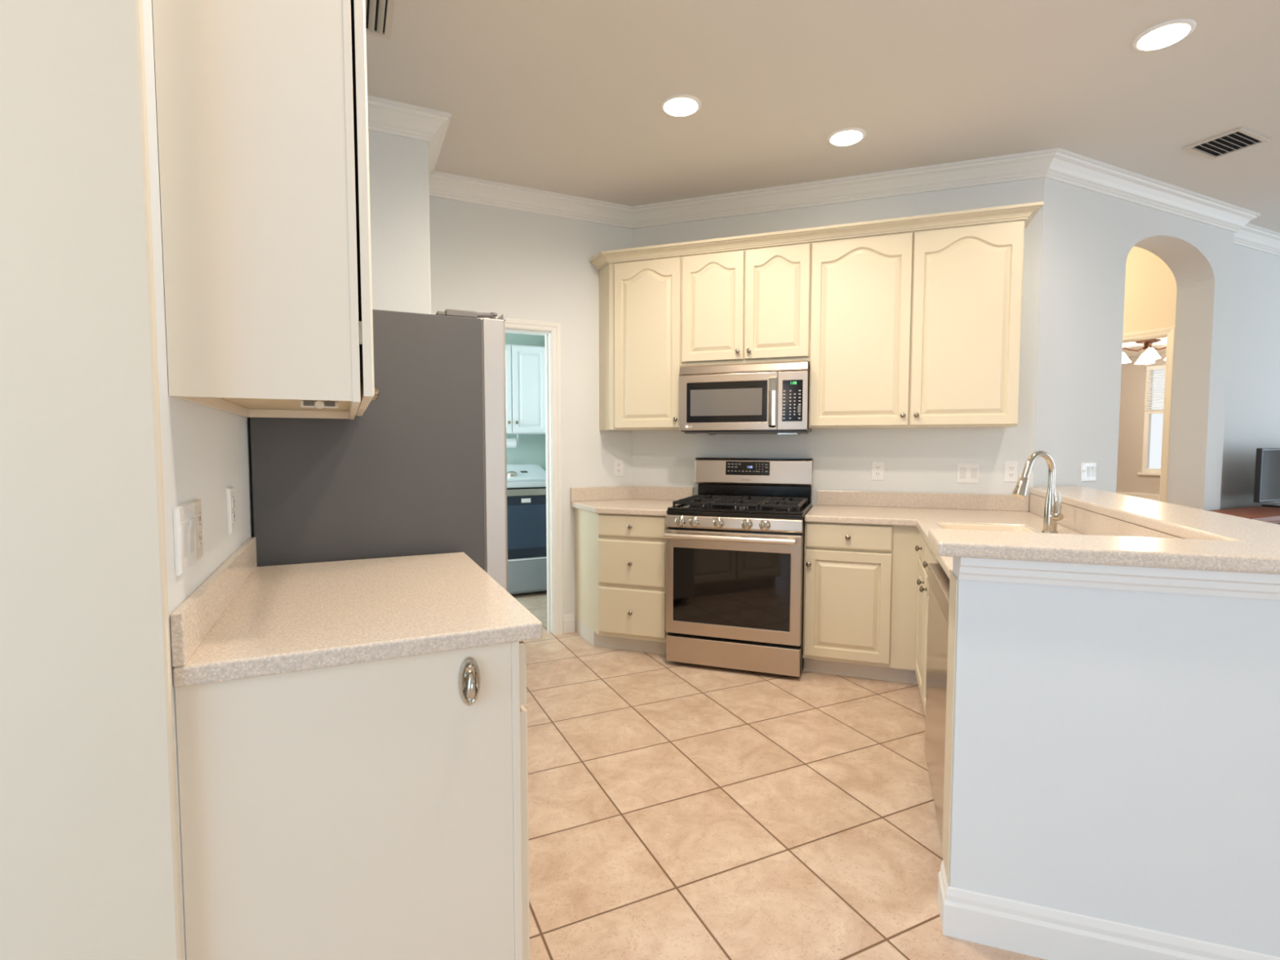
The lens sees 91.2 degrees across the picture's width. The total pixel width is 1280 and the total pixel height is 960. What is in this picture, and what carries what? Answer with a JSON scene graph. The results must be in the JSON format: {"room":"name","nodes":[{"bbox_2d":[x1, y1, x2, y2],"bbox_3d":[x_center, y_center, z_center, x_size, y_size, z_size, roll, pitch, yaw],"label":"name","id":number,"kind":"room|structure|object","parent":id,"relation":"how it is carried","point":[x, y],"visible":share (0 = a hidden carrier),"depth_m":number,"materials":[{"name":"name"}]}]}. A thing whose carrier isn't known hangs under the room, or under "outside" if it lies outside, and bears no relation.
{"room":"kitchen","nodes":[
{"label":"kitchen","id":0,"kind":"room"},
{"bbox_2d":[0,0,183,959],"bbox_3d":[-1.838,-0.201,0.627,2.217,2.930,0.120,-2,4,-25],"label":"wall","id":1,"kind":"structure","parent":0,"point":[90,863],"depth_m":1.01,"materials":[{"name":"beige paint"}]},
{"bbox_2d":[142,0,253,959],"bbox_3d":[-1.308,-0.276,1.964,0.117,2.930,2.059,-2,4,-25],"label":"wall","id":2,"kind":"structure","parent":0,"point":[206,451],"depth_m":1.23,"materials":[{"name":"paint"}]},
{"bbox_2d":[172,502,195,576],"bbox_3d":[-0.859,0.108,1.186,0.014,0.124,0.120,-2,4,-25],"label":"light switch","id":3,"kind":"object","parent":2,"relation":"attached to","point":[184,521],"visible":1,"depth_m":1.15,"materials":[{"name":"white plastic"}]},
{"bbox_2d":[189,498,203,561],"bbox_3d":[-0.908,0.103,1.286,0.010,0.124,0.074,-2,4,-25],"label":"power outlet","id":4,"kind":"object","parent":2,"relation":"attached to","point":[197,503],"visible":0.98,"depth_m":1.28,"materials":[{"name":"beige plastic"}]},
{"bbox_2d":[196,512,201,528],"bbox_3d":[-0.905,0.083,1.286,0.002,0.028,0.032,-2,4,-25],"label":"receptacle","id":5,"kind":"object","parent":4,"relation":"attached to","point":[198,514],"depth_m":1.28,"materials":[{"name":"grey plastic"}]},
{"bbox_2d":[197,532,202,547],"bbox_3d":[-0.905,0.123,1.288,0.002,0.028,0.032,-2,4,-25],"label":"receptacle","id":6,"kind":"object","parent":4,"relation":"attached to","point":[199,534],"depth_m":1.29,"materials":[{"name":"grey plastic"}]},
{"bbox_2d":[169,537,257,666],"bbox_3d":[-1.021,0.255,1.546,0.019,0.095,1.000,-2,4,-25],"label":"backsplash","id":7,"kind":"structure","parent":2,"relation":"attached to","point":[194,618],"depth_m":1.30,"materials":[{"name":"beige stone"}]},
{"bbox_2d":[226,486,235,534],"bbox_3d":[-1.088,0.080,1.669,0.012,0.121,0.074,-2,4,-25],"label":"power outlet","id":8,"kind":"object","parent":2,"relation":"attached to","point":[230,495],"visible":1,"depth_m":1.64,"materials":[{"name":"white plastic"}]},
{"bbox_2d":[231,497,235,507],"bbox_3d":[-1.084,0.060,1.670,0.002,0.028,0.032,-2,4,-25],"label":"receptacle","id":9,"kind":"object","parent":8,"relation":"attached to","point":[233,498],"depth_m":1.66,"materials":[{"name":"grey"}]},
{"bbox_2d":[232,511,235,523],"bbox_3d":[-1.084,0.100,1.672,0.002,0.028,0.032,-2,4,-25],"label":"receptacle","id":10,"kind":"object","parent":8,"relation":"attached to","point":[233,513],"depth_m":1.66,"materials":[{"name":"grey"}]},
{"bbox_2d":[152,0,379,419],"bbox_3d":[-0.881,-0.729,1.603,0.369,1.105,0.968,-2,4,-25],"label":"upper cabinet","id":11,"kind":"object","parent":2,"relation":"attached to","point":[262,111],"depth_m":1.17,"materials":[{"name":"paint"}]},
{"bbox_2d":[368,130,431,314],"bbox_3d":[-1.609,-0.358,3.420,0.815,2.930,0.835,-2,4,-25],"label":"wall","id":12,"kind":"structure","parent":0,"point":[398,166],"depth_m":3.10,"materials":[{"name":"paint"}]},
{"bbox_2d":[505,333,546,471],"bbox_3d":[-1.778,-0.491,5.776,2.520,2.930,0.100,-2,4,-25],"label":"wall","id":13,"kind":"structure","parent":0,"point":[531,448],"depth_m":6.04,"materials":[{"name":"white paint"}]},
{"bbox_2d":[505,343,545,434],"bbox_3d":[-1.417,-0.821,5.673,1.100,0.800,0.359,-2,4,-25],"label":"laundry cabinet","id":14,"kind":"object","parent":13,"relation":"attached to","point":[525,365],"visible":0.44,"depth_m":5.69,"materials":[{"name":"white paint"}]},
{"bbox_2d":[429,195,631,631],"bbox_3d":[-0.710,-0.404,4.237,1.509,2.930,0.120,-2,4,-25],"label":"wall","id":15,"kind":"structure","parent":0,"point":[519,264],"depth_m":4.19,"materials":[{"name":"paint"}]},
{"bbox_2d":[431,311,563,634],"bbox_3d":[-0.959,0.009,4.130,0.886,2.117,0.144,-2,4,-25],"label":"door frame","id":16,"kind":"structure","parent":15,"relation":"attached to","point":[554,328],"depth_m":4.25,"materials":[{"name":"white paint"}]},
{"bbox_2d":[563,613,574,633],"bbox_3d":[-0.495,0.993,4.343,0.080,0.128,0.014,-2,4,-25],"label":"baseboard","id":17,"kind":"structure","parent":15,"relation":"attached to","point":[568,619],"depth_m":4.34,"materials":[{"name":"white paint"}]},
{"bbox_2d":[613,458,622,476],"bbox_3d":[-0.152,-0.086,4.447,0.072,0.122,0.008,-2,4,-25],"label":"power outlet","id":18,"kind":"object","parent":15,"relation":"attached to","point":[618,464],"visible":1,"depth_m":4.44,"materials":[{"name":"white plastic"}]},
{"bbox_2d":[616,462,621,466],"bbox_3d":[-0.151,-0.106,4.443,0.032,0.028,0.002,-2,4,-25],"label":"receptacle","id":19,"kind":"object","parent":18,"relation":"attached to","point":[618,464],"depth_m":4.44,"materials":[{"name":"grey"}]},
{"bbox_2d":[616,468,621,472],"bbox_3d":[-0.151,-0.066,4.445,0.032,0.028,0.002,-2,4,-25],"label":"receptacle","id":20,"kind":"object","parent":18,"relation":"attached to","point":[618,470],"depth_m":4.44,"materials":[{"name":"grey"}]},
{"bbox_2d":[511,591,1045,959],"bbox_3d":[3.054,1.191,2.504,12.800,0.060,11.000,-2,4,-25],"label":"floor","id":21,"kind":"structure","parent":0,"point":[677,811],"depth_m":2.21,"materials":[{"name":"beige tile"}]},
{"bbox_2d":[174,640,529,959],"bbox_3d":[-0.730,0.769,1.717,0.667,0.872,0.986,-2,4,-25],"label":"base cabinet","id":22,"kind":"object","parent":21,"relation":"on","point":[366,811],"visible":0.74,"depth_m":1.25,"materials":[{"name":"paint"}]},
{"bbox_2d":[169,537,542,687],"bbox_3d":[-0.728,0.266,1.684,0.667,0.133,1.000,-2,4,-25],"label":"countertop","id":23,"kind":"structure","parent":22,"relation":"on","point":[246,620],"depth_m":1.40,"materials":[{"name":"beige stone"}]},
{"bbox_2d":[458,656,480,706],"bbox_3d":[-0.355,0.427,1.314,0.045,0.105,0.029,-2,4,-25],"label":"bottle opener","id":24,"kind":"object","parent":22,"relation":"attached to","point":[469,680],"visible":1,"depth_m":1.32,"materials":[{"name":"silver metal"}]},
{"bbox_2d":[249,309,508,592],"bbox_3d":[-1.049,0.255,2.650,0.893,1.793,0.925,-2,4,-25],"label":"refrigerator","id":25,"kind":"object","parent":21,"relation":"on","point":[423,469],"visible":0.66,"depth_m":2.22,"materials":[{"name":"grey metal"}]},
{"bbox_2d":[506,463,546,594],"bbox_3d":[-1.183,0.426,5.608,0.710,1.118,0.704,-2,4,-25],"label":"washing machine","id":26,"kind":"object","parent":21,"relation":"on","point":[526,482],"visible":0.32,"depth_m":5.34,"materials":[{"name":"grey metal"}]},
{"bbox_2d":[574,507,667,654],"bbox_3d":[-0.089,0.629,4.186,0.793,0.872,0.679,1,3,20],"label":"base cabinet","id":27,"kind":"object","parent":21,"relation":"on","point":[620,559],"visible":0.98,"depth_m":3.88,"materials":[{"name":"paint"}]},
{"bbox_2d":[570,485,693,515],"bbox_3d":[-0.096,0.127,4.168,0.814,0.132,0.663,1,3,20],"label":"countertop","id":28,"kind":"structure","parent":27,"relation":"on","point":[624,500],"depth_m":4.34,"materials":[{"name":"beige stone"}]},
{"bbox_2d":[664,457,813,676],"bbox_3d":[0.625,0.479,3.839,0.773,1.212,0.798,1,3,20],"label":"gas range","id":29,"kind":"object","parent":21,"relation":"on","point":[735,547],"visible":1,"depth_m":3.56,"materials":[{"name":"silver metal"}]},
{"bbox_2d":[666,501,812,519],"bbox_3d":[0.630,0.171,3.836,0.773,0.040,0.665,1,3,20],"label":"cooktop","id":30,"kind":"object","parent":29,"relation":"in","point":[686,511],"depth_m":3.56,"materials":[{"name":"black metal"}]},
{"bbox_2d":[727,463,768,471],"bbox_3d":[0.707,-0.080,4.111,0.264,0.054,0.005,1,3,20],"label":"print","id":31,"kind":"object","parent":29,"relation":"attached to","point":[731,467],"depth_m":4.11,"materials":[{"name":"grey plastic"}]},
{"bbox_2d":[803,521,919,684],"bbox_3d":[1.324,0.658,3.679,0.650,0.872,0.679,1,3,20],"label":"base cabinet","id":32,"kind":"object","parent":21,"relation":"on","point":[860,585],"visible":1,"depth_m":3.40,"materials":[{"name":"paint"}]},
{"bbox_2d":[915,531,939,717],"bbox_3d":[1.595,0.709,2.769,0.686,0.872,0.948,1,3,20],"label":"base cabinet","id":33,"kind":"object","parent":21,"relation":"on","point":[926,554],"visible":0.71,"depth_m":2.92,"materials":[{"name":"paint"}]},
{"bbox_2d":[804,490,1182,578],"bbox_3d":[1.323,0.199,2.786,1.234,0.144,2.306,1,3,20],"label":"countertop","id":34,"kind":"structure","parent":33,"relation":"on","point":[923,511],"depth_m":3.45,"materials":[{"name":"beige stone"}]},
{"bbox_2d":[937,523,1036,533],"bbox_3d":[1.562,0.334,2.769,0.386,0.186,0.741,1,3,20],"label":"sink","id":35,"kind":"object","parent":34,"relation":"in","point":[944,526],"visible":0.14,"depth_m":3.10,"materials":[{"name":"beige"}]},
{"bbox_2d":[1012,450,1063,533],"bbox_3d":[1.723,0.054,2.730,0.267,0.363,0.086,-1,3,-16],"label":"faucet","id":36,"kind":"object","parent":34,"relation":"on","point":[1051,514],"visible":1,"depth_m":2.75,"materials":[{"name":"silver metal"}]},
{"bbox_2d":[924,563,949,840],"bbox_3d":[1.301,0.757,1.990,0.668,0.865,0.690,1,3,20],"label":"dishwasher","id":37,"kind":"object","parent":21,"relation":"on","point":[938,580],"visible":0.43,"depth_m":2.08,"materials":[{"name":"grey metal"}]},
{"bbox_2d":[1207,506,1279,524],"bbox_3d":[4.898,0.622,4.687,2.380,0.830,0.390,-2,4,-25],"label":"media console","id":38,"kind":"object","parent":21,"relation":"on","point":[1264,513],"visible":0.03,"depth_m":4.31,"materials":[{"name":"brown wood"}]},
{"bbox_2d":[1253,448,1279,507],"bbox_3d":[5.077,-0.024,4.823,1.310,0.445,0.190,-2,4,-25],"label":"television","id":39,"kind":"object","parent":38,"relation":"on","point":[1267,473],"visible":1,"depth_m":4.57,"materials":[{"name":"black plastic"}]},
{"bbox_2d":[365,0,1279,232],"bbox_3d":[3.054,-1.804,2.335,12.800,0.080,11.000,-2,4,-25],"label":"ceiling","id":40,"kind":"structure","parent":0,"point":[560,96],"depth_m":2.84,"materials":[{"name":"white paint"}]},
{"bbox_2d":[364,0,395,39],"bbox_3d":[-1.045,-1.750,2.223,0.325,0.016,0.485,-2,4,-25],"label":"ceiling vent","id":41,"kind":"object","parent":40,"relation":"in","point":[379,20],"visible":0.4,"depth_m":2.38,"materials":[{"name":"beige metal"}]},
{"bbox_2d":[660,93,701,116],"bbox_3d":[0.196,-1.797,3.015,0.200,0.010,0.200,-2,4,-25],"label":"recessed light","id":42,"kind":"object","parent":40,"relation":"in","point":[679,104],"visible":1,"depth_m":3.00,"materials":[{"name":"white paint"}]},
{"bbox_2d":[826,127,866,146],"bbox_3d":[1.094,-1.814,3.321,0.200,0.010,0.200,-2,4,-25],"label":"recessed light","id":43,"kind":"object","parent":40,"relation":"in","point":[847,136],"visible":1,"depth_m":3.30,"materials":[{"name":"white glass"}]},
{"bbox_2d":[1131,17,1196,51],"bbox_3d":[2.086,-1.768,2.497,0.200,0.010,0.200,-2,4,-25],"label":"recessed light","id":44,"kind":"object","parent":40,"relation":"in","point":[1165,34],"visible":1,"depth_m":2.48,"materials":[{"name":"white glass"}]},
{"bbox_2d":[1182,127,1270,159],"bbox_3d":[3.176,-1.816,3.394,0.310,0.016,0.250,-2,4,-25],"label":"ceiling vent","id":45,"kind":"object","parent":40,"relation":"in","point":[1239,139],"visible":1,"depth_m":3.39,"materials":[{"name":"beige metal"}]},
{"bbox_2d":[631,177,1043,511],"bbox_3d":[1.067,-0.683,4.117,2.647,3.500,0.111,1,3,20],"label":"wall","id":46,"kind":"structure","parent":0,"point":[922,460],"depth_m":3.90,"materials":[{"name":"paint"}]},
{"bbox_2d":[570,485,693,501],"bbox_3d":[-0.059,0.094,4.407,0.849,0.094,0.192,0,3,-3],"label":"backsplash","id":47,"kind":"structure","parent":46,"relation":"attached to","point":[624,492],"depth_m":4.40,"materials":[{"name":"beige stone"}]},
{"bbox_2d":[599,256,681,431],"bbox_3d":[0.012,-0.887,4.235,0.630,1.095,0.359,1,3,20],"label":"upper cabinet","id":48,"kind":"object","parent":46,"relation":"attached to","point":[640,301],"visible":0.99,"depth_m":4.08,"materials":[{"name":"paint"}]},
{"bbox_2d":[681,242,811,365],"bbox_3d":[0.684,-1.073,3.982,0.795,0.695,0.359,1,3,20],"label":"upper cabinet","id":49,"kind":"object","parent":46,"relation":"attached to","point":[748,305],"visible":1,"depth_m":3.84,"materials":[{"name":"paint"}]},
{"bbox_2d":[679,360,812,435],"bbox_3d":[0.675,-0.503,3.967,0.778,0.433,0.445,1,3,20],"label":"microwave","id":50,"kind":"object","parent":49,"relation":"attached to","point":[771,397],"visible":1,"depth_m":3.79,"materials":[{"name":"silver metal"}]},
{"bbox_2d":[679,360,808,375],"bbox_3d":[0.618,-0.680,3.798,0.778,0.060,0.032,1,3,20],"label":"vent","id":51,"kind":"object","parent":50,"relation":"attached to","point":[790,367],"depth_m":3.77,"materials":[{"name":"metal"}]},
{"bbox_2d":[782,390,800,418],"bbox_3d":[0.895,-0.445,3.695,0.101,0.167,0.001,1,3,20],"label":"print","id":52,"kind":"object","parent":50,"relation":"attached to","point":[791,398],"depth_m":3.69,"materials":[{"name":"grey plastic"}]},
{"bbox_2d":[367,95,1279,256],"bbox_3d":[2.972,-1.817,4.294,9.683,0.115,2.770,-2,4,-25],"label":"trim","id":53,"kind":"structure","parent":46,"relation":"attached to","point":[385,116],"depth_m":3.88,"materials":[{"name":"white paint"}]},
{"bbox_2d":[871,461,884,480],"bbox_3d":[1.494,-0.058,3.935,0.074,0.122,0.008,1,3,20],"label":"power outlet","id":54,"kind":"object","parent":46,"relation":"attached to","point":[877,467],"visible":1,"depth_m":3.93,"materials":[{"name":"white plastic"}]},
{"bbox_2d":[875,465,880,470],"bbox_3d":[1.493,-0.077,3.931,0.032,0.028,0.002,1,3,20],"label":"receptacle","id":55,"kind":"object","parent":54,"relation":"attached to","point":[877,467],"depth_m":3.93,"materials":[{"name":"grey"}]},
{"bbox_2d":[875,471,880,475],"bbox_3d":[1.493,-0.037,3.934,0.032,0.028,0.002,1,3,20],"label":"receptacle","id":56,"kind":"object","parent":54,"relation":"attached to","point":[877,473],"depth_m":3.93,"materials":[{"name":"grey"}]},
{"bbox_2d":[808,220,1024,429],"bbox_3d":[1.576,-0.856,3.673,1.100,1.095,0.359,1,3,20],"label":"upper cabinet","id":57,"kind":"object","parent":46,"relation":"attached to","point":[917,329],"visible":1,"depth_m":3.52,"materials":[{"name":"paint"}]},
{"bbox_2d":[589,201,1044,270],"bbox_3d":[0.911,-1.447,3.867,2.644,0.062,0.376,1,3,20],"label":"crown molding","id":58,"kind":"structure","parent":57,"relation":"attached to","point":[1026,212],"depth_m":3.63,"materials":[{"name":"paint"}]},
{"bbox_2d":[817,490,1029,511],"bbox_3d":[1.710,0.125,3.860,1.194,0.094,0.020,1,3,20],"label":"backsplash","id":59,"kind":"structure","parent":46,"relation":"attached to","point":[846,498],"depth_m":3.84,"materials":[{"name":"beige stone"}]},
{"bbox_2d":[956,462,979,483],"bbox_3d":[1.973,-0.041,3.762,0.120,0.122,0.010,1,3,20],"label":"light switch","id":60,"kind":"object","parent":46,"relation":"attached to","point":[967,473],"visible":1,"depth_m":3.76,"materials":[{"name":"white plastic"}]},
{"bbox_2d":[1004,461,1018,482],"bbox_3d":[2.186,-0.049,3.686,0.072,0.122,0.008,1,3,20],"label":"power outlet","id":61,"kind":"object","parent":46,"relation":"attached to","point":[1011,468],"visible":1,"depth_m":3.69,"materials":[{"name":"white plastic"}]},
{"bbox_2d":[1008,466,1014,471],"bbox_3d":[2.185,-0.068,3.683,0.032,0.028,0.002,1,3,20],"label":"receptacle","id":62,"kind":"object","parent":61,"relation":"attached to","point":[1010,468],"depth_m":3.68,"materials":[{"name":"grey plastic"}]},
{"bbox_2d":[1008,472,1014,477],"bbox_3d":[2.185,-0.029,3.685,0.032,0.028,0.002,1,3,20],"label":"receptacle","id":63,"kind":"object","parent":61,"relation":"attached to","point":[1010,474],"depth_m":3.68,"materials":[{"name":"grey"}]},
{"bbox_2d":[949,556,1279,957],"bbox_3d":[1.616,0.644,2.639,0.818,1.017,2.415,1,3,20],"label":"wall","id":64,"kind":"structure","parent":0,"point":[1116,756],"depth_m":1.52,"materials":[{"name":"paint"}]},
{"bbox_2d":[942,569,958,884],"bbox_3d":[0.844,0.664,1.706,0.004,0.822,0.134,1,3,20],"label":"trim","id":65,"kind":"structure","parent":64,"relation":"attached to","point":[953,581],"depth_m":1.69,"materials":[{"name":"paint"}]},
{"bbox_2d":[928,484,1279,574],"bbox_3d":[1.705,0.112,2.700,1.032,0.038,2.744,1,3,20],"label":"bar","id":66,"kind":"object","parent":64,"relation":"on","point":[1214,541],"visible":0.99,"depth_m":1.58,"materials":[{"name":"beige stone"}]},
{"bbox_2d":[937,861,1279,959],"bbox_3d":[1.218,1.149,1.580,0.832,0.128,0.129,1,3,20],"label":"baseboard","id":67,"kind":"structure","parent":64,"relation":"attached to","point":[1039,931],"depth_m":1.57,"materials":[{"name":"white paint"}]},
{"bbox_2d":[958,557,1279,599],"bbox_3d":[1.202,0.232,1.462,0.818,0.062,0.034,1,3,20],"label":"trim","id":68,"kind":"structure","parent":64,"relation":"attached to","point":[1211,583],"depth_m":1.48,"materials":[{"name":"white paint"}]},
{"bbox_2d":[1032,177,1234,510],"bbox_3d":[3.225,-0.402,4.193,2.159,2.930,0.222,-2,4,-25],"label":"wall","id":69,"kind":"structure","parent":0,"point":[1088,237],"depth_m":3.91,"materials":[{"name":"paint"}]},
{"bbox_2d":[1080,462,1096,481],"bbox_3d":[2.778,-0.050,3.869,0.150,0.115,0.018,-2,4,-25],"label":"light switch","id":70,"kind":"object","parent":69,"relation":"attached to","point":[1088,470],"visible":1,"depth_m":3.87,"materials":[{"name":"white plastic"}]},
{"bbox_2d":[1115,352,1165,494],"bbox_3d":[6.662,-0.617,8.012,0.100,2.930,3.740,-2,4,-25],"label":"wall","id":71,"kind":"structure","parent":0,"point":[1133,376],"depth_m":8.24,"materials":[{"name":"grey paint"}]},
{"bbox_2d":[1115,492,1159,501],"bbox_3d":[6.616,0.257,8.006,0.030,0.145,3.600,-2,4,-25],"label":"trim","id":72,"kind":"structure","parent":71,"relation":"attached to","point":[1149,496],"depth_m":8.13,"materials":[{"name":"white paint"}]},
{"bbox_2d":[1137,364,1165,475],"bbox_3d":[6.748,-0.748,7.763,0.110,1.400,0.910,-2,4,-25],"label":"window","id":73,"kind":"structure","parent":71,"relation":"in","point":[1153,420],"depth_m":8.07,"materials":[{"name":"white paint"}]},
{"bbox_2d":[1146,364,1165,410],"bbox_3d":[6.724,-1.159,7.728,0.021,0.565,0.830,-2,4,-25],"label":"window blind","id":74,"kind":"object","parent":73,"relation":"attached to","point":[1162,366],"visible":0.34,"depth_m":8.00,"materials":[{"name":"white plastic"}]},
{"bbox_2d":[1122,337,1166,356],"bbox_3d":[5.359,-1.606,7.341,2.780,0.060,3.740,-2,4,-25],"label":"ceiling","id":75,"kind":"structure","parent":0,"point":[1131,345],"depth_m":7.47,"materials":[{"name":"white paint"}]},
{"bbox_2d":[1121,338,1166,364],"bbox_3d":[5.678,-1.426,7.004,0.522,0.260,0.522,-1,3,-12],"label":"ceiling lamp","id":76,"kind":"object","parent":75,"relation":"attached to","point":[1150,354],"visible":0.77,"depth_m":6.95,"materials":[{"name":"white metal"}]},
{"bbox_2d":[1122,246,1177,342],"bbox_3d":[4.069,-0.830,6.721,0.120,3.500,3.640,-2,4,-25],"label":"wall","id":77,"kind":"structure","parent":0,"point":[1150,284],"depth_m":5.58,"materials":[{"name":"beige paint"}]},
{"bbox_2d":[1122,326,1174,502],"bbox_3d":[4.032,-0.233,6.665,0.024,2.314,2.698,-2,4,-25],"label":"trim","id":78,"kind":"structure","parent":77,"relation":"attached to","point":[1169,332],"depth_m":5.46,"materials":[{"name":"white paint"}]},
{"bbox_2d":[1219,244,1279,509],"bbox_3d":[5.895,-0.477,5.526,3.810,2.930,0.100,-2,4,-25],"label":"wall","id":79,"kind":"structure","parent":0,"point":[1252,401],"depth_m":4.95,"materials":[{"name":"paint"}]},
{"bbox_3d":[-1.292,-0.375,5.769,0.338,0.099,0.040,-2,4,-25],"label":"paper towel holder","id":80,"kind":"object","parent":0,"visible":0},
{"bbox_2d":[506,438,516,448],"bbox_3d":[-1.286,-0.341,5.773,0.280,0.090,0.090,-2,4,-25],"label":"paper towel roll","id":81,"kind":"object","parent":80,"relation":"hanging from","point":[510,442],"visible":0.44,"depth_m":5.78,"materials":[{"name":"white paper"}]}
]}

